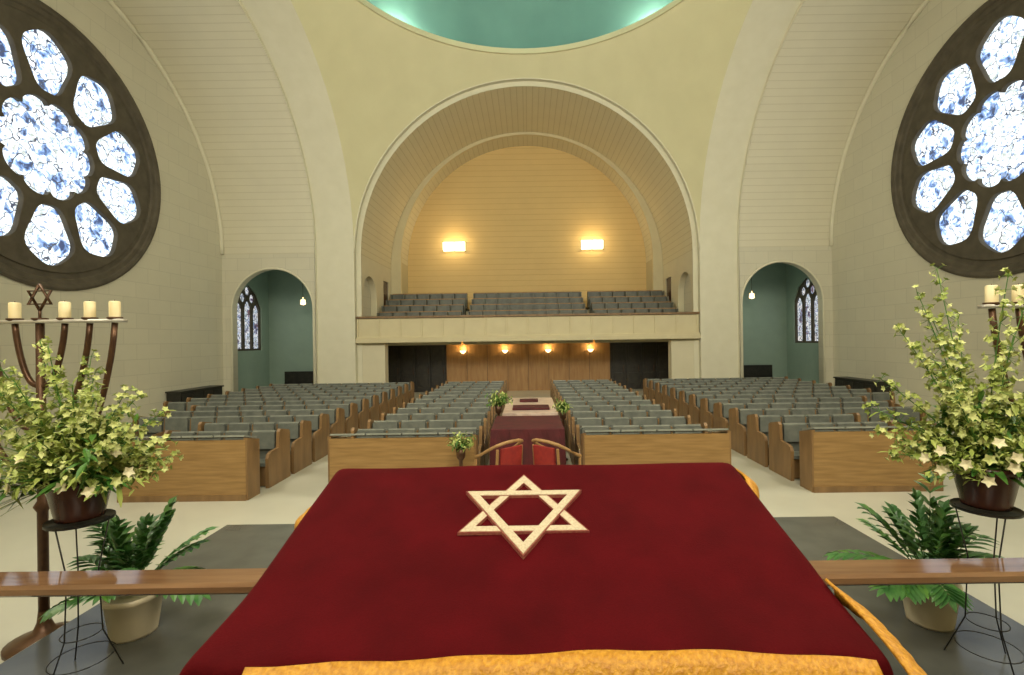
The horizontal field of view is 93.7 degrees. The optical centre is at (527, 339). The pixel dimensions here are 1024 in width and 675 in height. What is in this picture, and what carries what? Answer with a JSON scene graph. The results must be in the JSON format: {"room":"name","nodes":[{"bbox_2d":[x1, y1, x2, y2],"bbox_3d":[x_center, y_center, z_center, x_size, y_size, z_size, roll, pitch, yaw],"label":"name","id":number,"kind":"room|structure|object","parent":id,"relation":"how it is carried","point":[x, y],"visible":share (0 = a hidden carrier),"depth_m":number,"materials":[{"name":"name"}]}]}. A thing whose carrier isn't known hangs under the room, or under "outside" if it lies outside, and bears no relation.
{"room":"house of worship","nodes":[
{"label":"house of worship","id":0,"kind":"room"},
{"bbox_2d":[0,0,223,448],"bbox_3d":[-14.164,-4.458,14.080,0.400,14.710,15.840,-1,0,0],"label":"wall","id":1,"kind":"structure","parent":0,"point":[171,339],"depth_m":17.88,"materials":[{"name":"paint"}]},
{"bbox_2d":[0,0,160,290],"bbox_3d":[-14.070,-5.604,14.080,0.320,8.300,8.300,-1,0,0],"label":"ring","id":2,"kind":"object","parent":1,"relation":"attached to","point":[101,276],"visible":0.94,"depth_m":15.72,"materials":[{"name":"stone"}]},
{"bbox_2d":[0,29,135,265],"bbox_3d":[-14.220,-5.602,14.080,0.001,7.300,7.300,-1,0,0],"label":"stained glass","id":3,"kind":"object","parent":2,"relation":"attached to","point":[41,146],"visible":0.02,"depth_m":14.38,"materials":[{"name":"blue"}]},
{"bbox_2d":[0,3,147,272],"bbox_3d":[-14.100,-5.604,14.080,0.164,7.224,7.224,-1,0,0],"label":"tracery","id":4,"kind":"object","parent":2,"relation":"attached to","point":[14,22],"visible":1,"depth_m":14.74,"materials":[{"name":"stone"}]},
{"bbox_2d":[238,271,269,391],"bbox_3d":[-14.508,-0.497,24.450,0.300,6.800,4.500,-1,0,0],"label":"wall","id":5,"kind":"structure","parent":0,"point":[253,366],"depth_m":25.64,"materials":[{"name":"paint"}]},
{"bbox_2d":[237,287,257,348],"bbox_3d":[-14.567,-1.147,24.750,0.001,3.400,2.300,-1,0,0],"label":"stained glass","id":6,"kind":"object","parent":5,"relation":"attached to","point":[246,307],"visible":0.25,"depth_m":24.92,"materials":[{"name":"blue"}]},
{"bbox_2d":[238,286,260,350],"bbox_3d":[-14.487,-1.148,24.750,0.100,3.400,2.300,-1,0,0],"label":"tracery","id":7,"kind":"object","parent":5,"relation":"attached to","point":[250,292],"visible":0.84,"depth_m":25.05,"materials":[{"name":"stone"}]},
{"bbox_2d":[222,253,316,394],"bbox_3d":[-11.789,-0.530,22.080,4.240,6.790,0.400,-1,0,0],"label":"wall","id":8,"kind":"structure","parent":0,"point":[235,267],"depth_m":21.88,"materials":[{"name":"paint"}]},
{"bbox_2d":[231,268,314,391],"bbox_3d":[-11.624,-0.220,21.870,3.810,6.165,0.078,-1,0,0],"label":"trim","id":9,"kind":"structure","parent":8,"relation":"attached to","point":[251,274],"depth_m":21.83,"materials":[{"name":"paint"}]},
{"bbox_2d":[268,270,312,383],"bbox_3d":[-11.784,-0.586,24.500,5.350,6.900,4.600,-1,0,0],"label":"wall","id":10,"kind":"structure","parent":0,"point":[290,322],"depth_m":26.60,"materials":[{"name":"paint"}]},
{"bbox_2d":[0,389,1023,663],"bbox_3d":[0.039,2.800,12.000,32.000,0.200,36.000,-1,0,0],"label":"floor","id":11,"kind":"structure","parent":0,"point":[287,500],"depth_m":7.33,"materials":[{"name":"beige stone"}]},
{"bbox_2d":[0,284,127,660],"bbox_3d":[-4.435,1.123,4.380,1.528,3.274,0.540,-1,0,0],"label":"menorah","id":12,"kind":"object","parent":11,"relation":"on","point":[42,629],"visible":0.69,"depth_m":4.36,"materials":[{"name":"brown metal"}]},
{"bbox_2d":[117,435,259,502],"bbox_3d":[-5.970,2.219,8.460,2.260,1.130,0.410,-1,0,0],"label":"panel","id":13,"kind":"object","parent":11,"relation":"on","point":[209,470],"visible":0.71,"depth_m":8.28,"materials":[{"name":"brown wood"}]},
{"bbox_2d":[165,385,223,401],"bbox_3d":[-13.527,2.429,19.600,0.620,0.920,2.600,-1,0,0],"label":"upper cabinet","id":14,"kind":"object","parent":11,"relation":"on","point":[181,395],"visible":0.44,"depth_m":19.09,"materials":[{"name":"brown wood"}]},
{"bbox_2d":[124,414,329,461],"bbox_3d":[-7.069,2.284,11.300,4.460,1.030,0.820,-1,0,0],"label":"pew","id":15,"kind":"object","parent":11,"relation":"on","point":[320,425],"visible":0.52,"depth_m":11.33,"materials":[{"name":"brown wood"}]},
{"bbox_2d":[164,429,290,487],"bbox_3d":[-5.969,2.269,9.360,2.260,1.030,0.820,-1,0,0],"label":"pew","id":16,"kind":"object","parent":11,"relation":"on","point":[274,444],"visible":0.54,"depth_m":9.39,"materials":[{"name":"brown wood"}]},
{"bbox_2d":[164,408,344,437],"bbox_3d":[-7.069,2.284,12.270,4.460,1.030,0.820,-1,0,0],"label":"pew","id":17,"kind":"object","parent":11,"relation":"on","point":[336,416],"visible":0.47,"depth_m":12.30,"materials":[{"name":"grey fabric"}]},
{"bbox_2d":[198,420,311,473],"bbox_3d":[-5.969,2.269,10.330,2.260,1.030,0.820,-1,0,0],"label":"pew","id":18,"kind":"object","parent":11,"relation":"on","point":[300,434],"visible":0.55,"depth_m":10.36,"materials":[{"name":"brown wood"}]},
{"bbox_2d":[154,399,368,430],"bbox_3d":[-7.819,2.294,14.210,5.960,1.030,0.820,-1,0,0],"label":"pew","id":19,"kind":"object","parent":11,"relation":"on","point":[363,407],"visible":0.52,"depth_m":14.24,"materials":[{"name":"grey fabric"}]},
{"bbox_2d":[190,403,357,437],"bbox_3d":[-7.069,2.284,13.240,4.460,1.030,0.820,-1,0,0],"label":"pew","id":20,"kind":"object","parent":11,"relation":"on","point":[351,410],"visible":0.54,"depth_m":13.27,"materials":[{"name":"grey fabric"}]},
{"bbox_2d":[186,395,378,420],"bbox_3d":[-7.819,2.294,15.180,5.960,1.030,0.820,-1,0,0],"label":"pew","id":21,"kind":"object","parent":11,"relation":"on","point":[373,402],"visible":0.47,"depth_m":15.21,"materials":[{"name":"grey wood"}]},
{"bbox_2d":[207,392,387,420],"bbox_3d":[-7.819,2.294,16.150,5.960,1.030,0.820,-1,0,0],"label":"pew","id":22,"kind":"object","parent":11,"relation":"on","point":[383,396],"visible":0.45,"depth_m":16.18,"materials":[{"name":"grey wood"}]},
{"bbox_2d":[285,371,312,383],"bbox_3d":[-11.569,2.287,26.200,3.600,1.150,0.500,-1,0,0],"label":"bench","id":23,"kind":"object","parent":11,"relation":"on","point":[291,377],"visible":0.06,"depth_m":26.37,"materials":[{"name":"brown wood"}]},
{"bbox_2d":[225,389,395,413],"bbox_3d":[-7.819,2.294,17.120,5.960,1.030,0.820,-1,0,0],"label":"pew","id":24,"kind":"object","parent":11,"relation":"on","point":[391,393],"visible":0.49,"depth_m":17.15,"materials":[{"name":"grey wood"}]},
{"bbox_2d":[241,386,402,407],"bbox_3d":[-7.819,2.294,18.090,5.960,1.030,0.820,-1,0,0],"label":"pew","id":25,"kind":"object","parent":11,"relation":"on","point":[398,390],"visible":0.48,"depth_m":18.12,"materials":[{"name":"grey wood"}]},
{"bbox_2d":[256,384,408,402],"bbox_3d":[-7.819,2.294,19.060,5.960,1.030,0.820,-1,0,0],"label":"pew","id":26,"kind":"object","parent":11,"relation":"on","point":[405,388],"visible":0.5,"depth_m":19.09,"materials":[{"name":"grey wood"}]},
{"bbox_2d":[316,253,357,383],"bbox_3d":[-8.799,-0.572,22.150,1.740,6.790,0.300,-1,0,0],"label":"pier","id":27,"kind":"object","parent":11,"relation":"on","point":[336,273],"visible":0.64,"depth_m":22.00,"materials":[{"name":"paint"}]},
{"bbox_2d":[269,382,413,402],"bbox_3d":[-7.819,2.294,20.030,5.960,1.030,0.820,-1,0,0],"label":"pew","id":28,"kind":"object","parent":11,"relation":"on","point":[411,385],"visible":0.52,"depth_m":20.06,"materials":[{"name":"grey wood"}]},
{"bbox_2d":[362,343,388,382],"bbox_3d":[-7.265,1.462,22.550,1.270,2.680,0.500,-1,0,0],"label":"pier","id":29,"kind":"object","parent":11,"relation":"on","point":[374,355],"depth_m":22.30,"materials":[{"name":"beige paint"}]},
{"bbox_2d":[361,255,390,315],"bbox_3d":[-7.859,-0.585,24.750,0.300,6.790,4.900,-1,0,0],"label":"wall","id":30,"kind":"structure","parent":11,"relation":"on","point":[375,273],"depth_m":24.52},
{"bbox_2d":[328,432,478,482],"bbox_3d":[-2.170,2.166,8.460,2.560,1.130,0.410,-1,0,0],"label":"panel","id":31,"kind":"object","parent":11,"relation":"on","point":[403,452],"visible":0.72,"depth_m":8.28,"materials":[{"name":"brown wood"}]},
{"bbox_2d":[351,426,484,465],"bbox_3d":[-2.169,2.216,9.360,2.560,1.030,0.820,-1,0,0],"label":"pew","id":32,"kind":"object","parent":11,"relation":"on","point":[480,432],"visible":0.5,"depth_m":9.39,"materials":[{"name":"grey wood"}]},
{"bbox_2d":[367,418,488,464],"bbox_3d":[-2.169,2.216,10.330,2.560,1.030,0.820,-1,0,0],"label":"pew","id":33,"kind":"object","parent":11,"relation":"on","point":[371,424],"visible":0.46,"depth_m":10.36,"materials":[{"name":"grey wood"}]},
{"bbox_2d":[381,411,491,457],"bbox_3d":[-2.169,2.216,11.300,2.560,1.030,0.820,-1,0,0],"label":"pew","id":34,"kind":"object","parent":11,"relation":"on","point":[480,415],"visible":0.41,"depth_m":11.33,"materials":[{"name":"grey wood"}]},
{"bbox_2d":[393,406,493,426],"bbox_3d":[-2.169,2.216,12.270,2.560,1.030,0.820,-1,0,0],"label":"pew","id":35,"kind":"object","parent":11,"relation":"on","point":[396,410],"visible":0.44,"depth_m":12.30,"materials":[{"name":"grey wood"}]},
{"bbox_2d":[403,402,496,420],"bbox_3d":[-2.169,2.216,13.240,2.560,1.030,0.820,-1,0,0],"label":"pew","id":36,"kind":"object","parent":11,"relation":"on","point":[467,405],"visible":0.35,"depth_m":13.27,"materials":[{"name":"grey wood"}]},
{"bbox_2d":[411,398,492,404],"bbox_3d":[-2.169,2.216,14.210,2.560,1.030,0.820,-1,0,0],"label":"pew","id":37,"kind":"object","parent":11,"relation":"on","point":[413,400],"visible":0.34,"depth_m":14.24,"materials":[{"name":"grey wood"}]},
{"bbox_2d":[419,393,500,415],"bbox_3d":[-2.169,2.216,15.180,2.560,1.030,0.820,-1,0,0],"label":"pew","id":38,"kind":"object","parent":11,"relation":"on","point":[421,396],"visible":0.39,"depth_m":15.21,"materials":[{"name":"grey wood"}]},
{"bbox_2d":[447,430,475,465],"bbox_3d":[-1.103,2.085,7.814,0.461,1.257,0.464,-1,0,23],"label":"flower vase","id":39,"kind":"object","parent":11,"relation":"on","point":[460,446],"visible":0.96,"depth_m":7.77,"materials":[{"name":"brown metal"}]},
{"bbox_2d":[425,390,501,415],"bbox_3d":[-2.169,2.216,16.150,2.560,1.030,0.820,-1,0,0],"label":"pew","id":40,"kind":"object","parent":11,"relation":"on","point":[478,393],"visible":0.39,"depth_m":16.18,"materials":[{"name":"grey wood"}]},
{"bbox_2d":[431,387,503,413],"bbox_3d":[-2.169,2.216,17.120,2.560,1.030,0.820,-1,0,0],"label":"pew","id":41,"kind":"object","parent":11,"relation":"on","point":[432,389],"visible":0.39,"depth_m":17.15,"materials":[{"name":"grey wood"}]},
{"bbox_2d":[474,439,522,465],"bbox_3d":[-0.428,2.128,7.704,0.690,1.157,0.667,-1,0,-43],"label":"wooden armchair","id":42,"kind":"object","parent":11,"relation":"on","point":[513,455],"visible":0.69,"depth_m":7.48,"materials":[{"name":"brown wood"}]},
{"bbox_2d":[484,390,512,415],"bbox_3d":[-0.649,1.907,10.718,0.665,1.601,0.632,-1,0,0],"label":"flower vase","id":43,"kind":"object","parent":11,"relation":"on","point":[497,402],"visible":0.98,"depth_m":10.69,"materials":[{"name":"brown metal"}]},
{"bbox_2d":[0,516,1023,674],"bbox_3d":[0.036,2.550,1.200,8.100,0.300,10.400,-1,0,0],"label":"platform","id":44,"kind":"object","parent":11,"relation":"on","point":[182,629],"visible":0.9,"depth_m":3.99,"materials":[{"name":"carpet"}]},
{"bbox_2d":[0,336,183,674],"bbox_3d":[-3.398,1.185,3.506,1.680,2.518,0.901,-1,0,-8],"label":"flower arrangement","id":45,"kind":"object","parent":44,"relation":"on","point":[79,460],"visible":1,"depth_m":3.40,"materials":[{"name":"green plant"}]},
{"bbox_2d":[40,495,216,643],"bbox_3d":[-3.222,1.906,4.043,1.306,1.076,0.991,-1,0,0],"label":"potted fern","id":46,"kind":"object","parent":44,"relation":"on","point":[128,619],"visible":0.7,"depth_m":3.95,"materials":[{"name":"green plant"}]},
{"bbox_2d":[101,595,162,643],"bbox_3d":[-3.299,2.275,4.020,0.424,0.340,0.424,-1,0,0],"label":"pot","id":47,"kind":"object","parent":46,"relation":"attached to","point":[128,619],"depth_m":3.88,"materials":[{"name":"beige ceramic"}]},
{"bbox_2d":[0,558,1023,597],"bbox_3d":[0.027,1.962,3.165,7.900,0.875,0.230,-1,0,0],"label":"altar rail","id":48,"kind":"object","parent":44,"relation":"on","point":[964,570],"visible":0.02,"depth_m":3.09,"materials":[{"name":"brown wood"}]},
{"bbox_2d":[179,462,926,674],"bbox_3d":[0.034,1.582,2.277,2.723,1.635,1.443,-1,0,0],"label":"cloth","id":49,"kind":"object","parent":44,"relation":"on","point":[657,568],"visible":1,"depth_m":2.01,"materials":[{"name":"red fabric"}]},
{"bbox_2d":[823,471,1004,631],"bbox_3d":[3.368,1.750,4.080,1.366,1.205,0.914,-1,0,0],"label":"potted fern","id":50,"kind":"object","parent":44,"relation":"on","point":[935,607],"visible":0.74,"depth_m":3.97,"materials":[{"name":"green plant"}]},
{"bbox_2d":[903,584,962,631],"bbox_3d":[3.361,2.182,4.020,0.424,0.340,0.424,-1,0,0],"label":"pot","id":51,"kind":"object","parent":50,"relation":"attached to","point":[929,616],"depth_m":3.88,"materials":[{"name":"beige ceramic"}]},
{"bbox_2d":[861,263,1023,674],"bbox_3d":[3.293,0.872,3.514,1.473,2.958,1.107,-1,0,26],"label":"flower arrangement","id":52,"kind":"object","parent":44,"relation":"on","point":[985,461],"visible":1,"depth_m":3.44,"materials":[{"name":"green plant"}]},
{"bbox_2d":[489,415,565,464],"bbox_3d":[0.000,2.160,9.525,1.431,1.080,1.642,-1,0,0],"label":"table","id":53,"kind":"object","parent":11,"relation":"on","point":[547,427],"visible":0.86,"depth_m":8.75,"materials":[{"name":"red fabric"}]},
{"bbox_2d":[355,290,700,345],"bbox_3d":[-0.017,-1.245,25.387,15.791,2.850,6.826,-1,0,0],"label":"gallery balcony","id":54,"kind":"object","parent":11,"relation":"on","point":[635,315],"visible":1,"depth_m":22.15,"materials":[{"name":"beige paint"}]},
{"bbox_2d":[388,345,446,391],"bbox_3d":[-5.980,1.454,25.643,3.300,2.660,0.233,-1,0,0],"label":"door","id":55,"kind":"structure","parent":54,"relation":"attached to","point":[423,365],"depth_m":25.56,"materials":[{"name":"brown wood"}]},
{"bbox_2d":[446,340,609,390],"bbox_3d":[0.019,1.370,25.688,8.730,2.660,0.225,-1,0,0],"label":"wood panelling","id":56,"kind":"object","parent":54,"relation":"attached to","point":[525,367],"visible":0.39,"depth_m":25.60,"materials":[{"name":"brown wood"}]},
{"bbox_2d":[610,342,668,388],"bbox_3d":[6.019,1.286,25.643,3.300,2.660,0.233,-1,0,0],"label":"door","id":57,"kind":"structure","parent":54,"relation":"attached to","point":[631,363],"depth_m":25.56,"materials":[{"name":"brown wood"}]},
{"bbox_2d":[502,397,557,415],"bbox_3d":[0.060,2.172,12.700,1.378,1.055,3.179,-1,0,0],"label":"table","id":58,"kind":"object","parent":11,"relation":"on","point":[539,406],"visible":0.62,"depth_m":11.81,"materials":[{"name":"fabric"}]},
{"bbox_2d":[512,398,549,409],"bbox_3d":[0.073,1.669,12.550,0.900,0.050,1.900,-1,0,0],"label":"books","id":59,"kind":"object","parent":58,"relation":"on","point":[533,403],"depth_m":12.62,"materials":[{"name":"paper"}]},
{"bbox_2d":[532,438,581,464],"bbox_3d":[0.426,2.116,7.705,0.690,1.157,0.667,-1,0,43],"label":"wooden armchair","id":60,"kind":"object","parent":11,"relation":"on","point":[542,455],"visible":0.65,"depth_m":7.48,"materials":[{"name":"brown wood"}]},
{"bbox_2d":[555,388,631,402],"bbox_3d":[2.230,2.154,16.150,2.560,1.030,0.820,-1,0,0],"label":"pew","id":61,"kind":"object","parent":11,"relation":"on","point":[597,391],"visible":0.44,"depth_m":16.18,"materials":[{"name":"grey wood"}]},
{"bbox_2d":[557,391,638,414],"bbox_3d":[2.230,2.154,15.180,2.560,1.030,0.820,-1,0,0],"label":"pew","id":62,"kind":"object","parent":11,"relation":"on","point":[636,393],"visible":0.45,"depth_m":15.21,"materials":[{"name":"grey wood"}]},
{"bbox_2d":[559,395,645,418],"bbox_3d":[2.230,2.154,14.210,2.560,1.030,0.820,-1,0,0],"label":"pew","id":63,"kind":"object","parent":11,"relation":"on","point":[643,397],"visible":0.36,"depth_m":14.24,"materials":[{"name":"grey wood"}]},
{"bbox_2d":[561,399,654,421],"bbox_3d":[2.230,2.154,13.240,2.560,1.030,0.820,-1,0,0],"label":"pew","id":64,"kind":"object","parent":11,"relation":"on","point":[590,403],"visible":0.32,"depth_m":13.27,"materials":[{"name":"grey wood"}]},
{"bbox_2d":[564,403,664,446],"bbox_3d":[2.230,2.154,12.270,2.560,1.030,0.820,-1,0,0],"label":"pew","id":65,"kind":"object","parent":11,"relation":"on","point":[661,406],"visible":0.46,"depth_m":12.30,"materials":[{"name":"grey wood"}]},
{"bbox_2d":[567,409,676,457],"bbox_3d":[2.230,2.154,11.300,2.560,1.030,0.820,-1,0,0],"label":"pew","id":66,"kind":"object","parent":11,"relation":"on","point":[672,412],"visible":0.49,"depth_m":11.33,"materials":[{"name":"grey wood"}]},
{"bbox_2d":[570,415,690,464],"bbox_3d":[2.230,2.154,10.330,2.560,1.030,0.820,-1,0,0],"label":"pew","id":67,"kind":"object","parent":11,"relation":"on","point":[674,420],"visible":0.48,"depth_m":10.36,"materials":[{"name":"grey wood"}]},
{"bbox_2d":[574,423,707,464],"bbox_3d":[2.230,2.154,9.360,2.560,1.030,0.820,-1,0,0],"label":"pew","id":68,"kind":"object","parent":11,"relation":"on","point":[577,430],"visible":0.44,"depth_m":9.39,"materials":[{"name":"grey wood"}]},
{"bbox_2d":[580,428,730,464],"bbox_3d":[2.230,2.104,8.460,2.560,1.130,0.410,-1,0,0],"label":"panel","id":69,"kind":"object","parent":11,"relation":"on","point":[615,449],"visible":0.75,"depth_m":8.28,"materials":[{"name":"brown wood"}]},
{"bbox_2d":[663,250,692,311],"bbox_3d":[7.840,-0.804,24.750,0.300,6.790,4.900,-1,0,0],"label":"arm side wall","id":70,"kind":"object","parent":11,"relation":"on","point":[678,269],"visible":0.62,"depth_m":24.52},
{"bbox_2d":[668,339,693,378],"bbox_3d":[7.303,1.258,22.550,1.270,2.680,0.500,-1,0,0],"label":"pier","id":71,"kind":"object","parent":11,"relation":"on","point":[680,351],"depth_m":22.30,"materials":[{"name":"beige paint"}]},
{"bbox_2d":[643,376,787,399],"bbox_3d":[7.880,2.075,20.030,5.960,1.030,0.820,-1,0,0],"label":"pew","id":72,"kind":"object","parent":11,"relation":"on","point":[645,381],"visible":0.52,"depth_m":20.06,"materials":[{"name":"grey fabric"}]},
{"bbox_2d":[697,248,738,378],"bbox_3d":[8.779,-0.818,22.150,1.740,6.790,0.300,-1,0,0],"label":"pier","id":73,"kind":"object","parent":11,"relation":"on","point":[718,329],"visible":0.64,"depth_m":22.00,"materials":[{"name":"paint"}]},
{"bbox_2d":[649,378,800,399],"bbox_3d":[7.880,2.075,19.060,5.960,1.030,0.820,-1,0,0],"label":"pew","id":74,"kind":"object","parent":11,"relation":"on","point":[651,383],"visible":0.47,"depth_m":19.09,"materials":[{"name":"grey fabric"}]},
{"bbox_2d":[655,380,815,403],"bbox_3d":[7.880,2.075,18.090,5.960,1.030,0.820,-1,0,0],"label":"pew","id":75,"kind":"object","parent":11,"relation":"on","point":[658,386],"visible":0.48,"depth_m":18.12,"materials":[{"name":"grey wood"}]},
{"bbox_2d":[662,382,831,409],"bbox_3d":[7.880,2.075,17.120,5.960,1.030,0.820,-1,0,0],"label":"pew","id":76,"kind":"object","parent":11,"relation":"on","point":[665,389],"visible":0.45,"depth_m":17.15,"materials":[{"name":"grey fabric"}]},
{"bbox_2d":[744,365,771,377],"bbox_3d":[11.629,1.963,26.200,3.600,1.150,0.500,-1,0,0],"label":"bench","id":77,"kind":"object","parent":11,"relation":"on","point":[750,371],"visible":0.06,"depth_m":26.37,"materials":[{"name":"brown wood"}]},
{"bbox_2d":[670,385,850,415],"bbox_3d":[7.880,2.075,16.150,5.960,1.030,0.820,-1,0,0],"label":"pew","id":78,"kind":"object","parent":11,"relation":"on","point":[674,392],"visible":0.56,"depth_m":16.18,"materials":[{"name":"grey fabric"}]},
{"bbox_2d":[679,388,870,415],"bbox_3d":[7.880,2.075,15.180,5.960,1.030,0.820,-1,0,0],"label":"pew","id":79,"kind":"object","parent":11,"relation":"on","point":[683,396],"visible":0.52,"depth_m":15.21,"materials":[{"name":"grey fabric"}]},
{"bbox_2d":[700,396,866,432],"bbox_3d":[7.130,2.086,13.240,4.460,1.030,0.820,-1,0,0],"label":"pew","id":80,"kind":"object","parent":11,"relation":"on","point":[706,405],"visible":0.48,"depth_m":13.27,"materials":[{"name":"grey fabric"}]},
{"bbox_2d":[689,391,904,423],"bbox_3d":[7.880,2.075,14.210,5.960,1.030,0.820,-1,0,0],"label":"pew","id":81,"kind":"object","parent":11,"relation":"on","point":[694,400],"visible":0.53,"depth_m":14.24,"materials":[{"name":"grey fabric"}]},
{"bbox_2d":[713,400,893,432],"bbox_3d":[7.130,2.086,12.270,4.460,1.030,0.820,-1,0,0],"label":"pew","id":82,"kind":"object","parent":11,"relation":"on","point":[720,413],"visible":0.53,"depth_m":12.30,"materials":[{"name":"grey fabric"}]},
{"bbox_2d":[747,413,860,466],"bbox_3d":[6.030,2.101,10.330,2.260,1.030,0.820,-1,0,0],"label":"pew","id":83,"kind":"object","parent":11,"relation":"on","point":[757,428],"visible":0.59,"depth_m":10.36,"materials":[{"name":"brown wood"}]},
{"bbox_2d":[768,420,893,480],"bbox_3d":[6.030,2.101,9.360,2.260,1.030,0.820,-1,0,0],"label":"pew","id":84,"kind":"object","parent":11,"relation":"on","point":[784,453],"visible":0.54,"depth_m":9.39,"materials":[{"name":"brown wood"}]},
{"bbox_2d":[729,406,935,455],"bbox_3d":[7.130,2.086,11.300,4.460,1.030,0.820,-1,0,0],"label":"pew","id":85,"kind":"object","parent":11,"relation":"on","point":[737,417],"visible":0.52,"depth_m":11.33,"materials":[{"name":"grey fabric"}]},
{"bbox_2d":[833,376,890,391],"bbox_3d":[13.590,2.050,19.600,0.620,0.920,2.600,-1,0,0],"label":"upper cabinet","id":86,"kind":"object","parent":11,"relation":"on","point":[855,383],"visible":0.43,"depth_m":19.20,"materials":[{"name":"brown wood"}]},
{"bbox_2d":[799,425,943,492],"bbox_3d":[6.029,2.051,8.460,2.260,1.130,0.410,-1,0,0],"label":"panel","id":87,"kind":"object","parent":11,"relation":"on","point":[832,461],"visible":0.66,"depth_m":8.28,"materials":[{"name":"brown wood"}]},
{"bbox_2d":[977,283,1023,403],"bbox_3d":[4.614,0.996,4.050,1.528,3.274,0.540,-1,0,0],"label":"menorah","id":88,"kind":"object","parent":11,"relation":"on","point":[992,302],"visible":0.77,"depth_m":4.03,"materials":[{"name":"brown metal"}]},
{"bbox_2d":[113,0,923,383],"bbox_3d":[-0.065,-4.672,11.100,27.800,14.745,32.200,-1,0,0],"label":"vault","id":89,"kind":"structure","parent":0,"point":[247,75],"depth_m":20.91,"materials":[{"name":"paint"}]},
{"bbox_2d":[106,0,223,253],"bbox_3d":[-13.960,-7.809,14.080,0.180,7.833,15.660,-1,0,0],"label":"arch molding","id":90,"kind":"object","parent":89,"relation":"attached to","point":[112,3],"visible":1,"depth_m":19.56,"materials":[{"name":"paint"}]},
{"bbox_2d":[829,0,929,245],"bbox_3d":[13.737,-8.196,14.080,0.180,7.833,15.660,-1,0,0],"label":"arch molding","id":91,"kind":"object","parent":89,"relation":"attached to","point":[924,3],"visible":1,"depth_m":19.77,"materials":[{"name":"paint"}]},
{"bbox_2d":[291,0,752,241],"bbox_3d":[-0.117,-8.379,14.080,15.840,8.580,15.840,-1,0,0],"label":"pendentives","id":92,"kind":"object","parent":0,"point":[379,75],"visible":1,"depth_m":20.54,"materials":[{"name":"paint"}]},
{"bbox_2d":[356,0,683,54],"bbox_3d":[-0.179,-12.801,14.080,16.600,0.295,16.600,-1,0,0],"label":"trim","id":93,"kind":"structure","parent":92,"relation":"on","point":[516,51],"depth_m":20.32,"materials":[{"name":"paint"}]},
{"bbox_2d":[367,0,673,47],"bbox_3d":[-0.228,-16.348,14.080,16.600,6.800,16.600,-1,0,0],"label":"dome","id":94,"kind":"object","parent":92,"relation":"on","point":[491,23],"visible":0.53,"depth_m":21.73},
{"bbox_2d":[408,146,645,309],"bbox_3d":[-0.080,-5.749,28.900,14.500,11.900,0.200,-1,0,0],"label":"wall","id":95,"kind":"structure","parent":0,"point":[522,215],"depth_m":28.80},
{"bbox_2d":[391,132,662,294],"bbox_3d":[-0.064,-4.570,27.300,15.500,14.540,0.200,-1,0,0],"label":"arch","id":96,"kind":"object","parent":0,"point":[396,260],"depth_m":27.20,"materials":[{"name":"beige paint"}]},
{"bbox_2d":[363,274,691,315],"bbox_3d":[-0.028,-2.000,23.500,16.220,2.800,2.400,-1,0,0],"label":"wall","id":97,"kind":"structure","parent":0,"point":[687,288],"depth_m":23.91,"materials":[{"name":"paint"}]},
{"bbox_2d":[402,260,652,293],"bbox_3d":[-0.013,-0.900,28.100,14.700,7.200,1.400,-1,0,0],"label":"wall","id":98,"kind":"structure","parent":0,"point":[649,286],"depth_m":28.06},
{"bbox_2d":[743,263,786,376],"bbox_3d":[11.763,-0.914,24.500,5.350,6.900,4.600,-1,0,0],"label":"wall","id":99,"kind":"structure","parent":0,"point":[764,315],"depth_m":26.60,"materials":[{"name":"paint"}]},
{"bbox_2d":[739,246,833,385],"bbox_3d":[11.769,-0.859,22.080,4.240,6.790,0.400,-1,0,0],"label":"wall","id":100,"kind":"structure","parent":0,"point":[817,259],"depth_m":21.88,"materials":[{"name":"paint"}]},
{"bbox_2d":[741,260,825,382],"bbox_3d":[11.614,-0.545,21.870,3.810,6.165,0.078,-1,0,0],"label":"trim","id":101,"kind":"structure","parent":100,"relation":"attached to","point":[759,268],"depth_m":21.83,"materials":[{"name":"paint"}]},
{"bbox_2d":[786,264,818,382],"bbox_3d":[14.489,-0.902,24.450,0.300,6.800,4.500,-1,0,0],"label":"wall","id":102,"kind":"structure","parent":0,"point":[802,358],"depth_m":25.68,"materials":[{"name":"paint"}]},
{"bbox_2d":[795,278,817,342],"bbox_3d":[14.450,-1.552,24.750,0.100,3.400,2.300,-1,0,0],"label":"tracery","id":103,"kind":"object","parent":102,"relation":"attached to","point":[800,295],"visible":0.88,"depth_m":25.05,"materials":[{"name":"stone"}]},
{"bbox_2d":[798,280,817,340],"bbox_3d":[14.530,-1.553,24.750,0.001,3.400,2.300,-1,0,0],"label":"stained glass","id":104,"kind":"object","parent":102,"relation":"attached to","point":[808,300],"visible":0.5,"depth_m":24.90,"materials":[{"name":"grey glass"}]},
{"bbox_2d":[832,0,1023,423],"bbox_3d":[14.034,-4.851,14.080,0.400,14.710,15.840,-1,0,0],"label":"wall","id":105,"kind":"structure","parent":0,"point":[875,269],"depth_m":18.28,"materials":[{"name":"paint"}]},
{"bbox_2d":[891,0,1023,277],"bbox_3d":[13.908,-5.995,14.080,0.320,8.300,8.300,-1,0,0],"label":"ring","id":106,"kind":"object","parent":105,"relation":"attached to","point":[955,265],"visible":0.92,"depth_m":16.25,"materials":[{"name":"stone"}]},
{"bbox_2d":[904,0,1023,259],"bbox_3d":[13.938,-5.995,14.080,0.164,7.224,7.224,-1,0,0],"label":"tracery","id":107,"kind":"object","parent":106,"relation":"attached to","point":[974,247],"visible":1,"depth_m":15.25,"materials":[{"name":"stone"}]},
{"bbox_2d":[915,16,1023,251],"bbox_3d":[14.058,-5.997,14.080,0.001,7.300,7.300,-1,0,0],"label":"stained glass","id":108,"kind":"object","parent":106,"relation":"attached to","point":[993,151],"visible":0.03,"depth_m":14.68,"materials":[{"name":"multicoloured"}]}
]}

